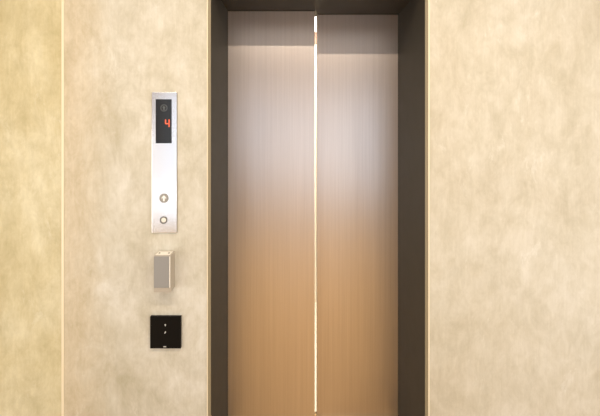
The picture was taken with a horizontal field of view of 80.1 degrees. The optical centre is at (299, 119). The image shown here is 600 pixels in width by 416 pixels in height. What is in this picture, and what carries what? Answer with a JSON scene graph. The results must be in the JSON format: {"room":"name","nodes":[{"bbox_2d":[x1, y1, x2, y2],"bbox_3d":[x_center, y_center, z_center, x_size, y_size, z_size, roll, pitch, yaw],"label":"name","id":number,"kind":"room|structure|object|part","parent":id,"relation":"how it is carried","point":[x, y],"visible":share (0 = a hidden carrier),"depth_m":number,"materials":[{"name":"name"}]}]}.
{"room":"elevator lobby","nodes":[
{"label":"elevator lobby","id":0,"kind":"room"},
{"bbox_2d":[0,0,599,415],"bbox_3d":[0.000,0.225,1.650,4.600,2.850,0.300,0,0,0],"label":"wall","id":1,"kind":"structure","parent":0,"point":[515,84],"depth_m":1.50,"materials":[{"name":"beige paint"}]},
{"bbox_2d":[61,0,63,415],"bbox_3d":[-0.996,0.225,1.508,0.010,2.850,0.023,0,0,0],"label":"trim","id":2,"kind":"structure","parent":1,"relation":"attached to","point":[62,1],"depth_m":1.50,"materials":[{"name":"beige"}]},
{"bbox_2d":[152,92,176,232],"bbox_3d":[-0.568,0.178,1.496,0.105,0.588,0.010,0,0,0],"label":"panel","id":3,"kind":"object","parent":1,"relation":"attached to","point":[164,104],"visible":1,"depth_m":1.49,"materials":[{"name":"silver metal"}]},
{"bbox_2d":[154,251,174,291],"bbox_3d":[-0.560,0.624,1.475,0.070,0.153,0.052,0,0,0],"label":"wall box","id":4,"kind":"object","parent":1,"relation":"attached to","point":[164,261],"visible":1,"depth_m":1.45,"materials":[{"name":"beige metal"}]},
{"bbox_3d":[-0.561,0.551,1.475,0.059,0.003,0.038,0,0,0],"label":"plate","id":5,"kind":"part","parent":4,"relation":"part of","materials":[{"name":"white"}]},
{"bbox_2d":[150,315,181,347],"bbox_3d":[-0.562,0.887,1.495,0.128,0.133,0.012,0,0,0],"label":"card reader","id":6,"kind":"object","parent":1,"relation":"attached to","point":[165,330],"visible":1,"depth_m":1.49,"materials":[{"name":"black plastic"}]},
{"bbox_2d":[228,11,314,415],"bbox_3d":[-0.149,0.538,1.873,0.450,2.207,0.040,0,0,0],"label":"door","id":7,"kind":"structure","parent":1,"relation":"in","point":[271,54],"depth_m":1.85,"materials":[{"name":"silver metal"}]},
{"bbox_2d":[207,0,429,415],"bbox_3d":[0.077,0.533,1.733,0.935,2.234,0.474,0,0,0],"label":"door frame","id":8,"kind":"structure","parent":1,"relation":"attached to","point":[413,15],"depth_m":1.64,"materials":[{"name":"brown metal"}]},
{"bbox_2d":[317,15,397,415],"bbox_3d":[0.308,0.538,1.934,0.435,2.207,0.040,0,0,0],"label":"door","id":9,"kind":"structure","parent":1,"relation":"in","point":[357,55],"depth_m":1.91,"materials":[{"name":"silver metal"}]},
{"bbox_2d":[315,17,316,413],"bbox_3d":[0.101,0.430,2.635,1.209,2.500,1.230,0,0,0],"label":"wall","id":10,"kind":"structure","parent":0,"point":[315,17],"depth_m":3.22,"materials":[{"name":"beige"}]},
{"bbox_3d":[0.101,-0.805,2.635,1.149,0.030,1.230,0,0,0],"label":"cabin lamp panel","id":11,"kind":"part","parent":10,"relation":"part of","materials":[{"name":"white"}]}
]}

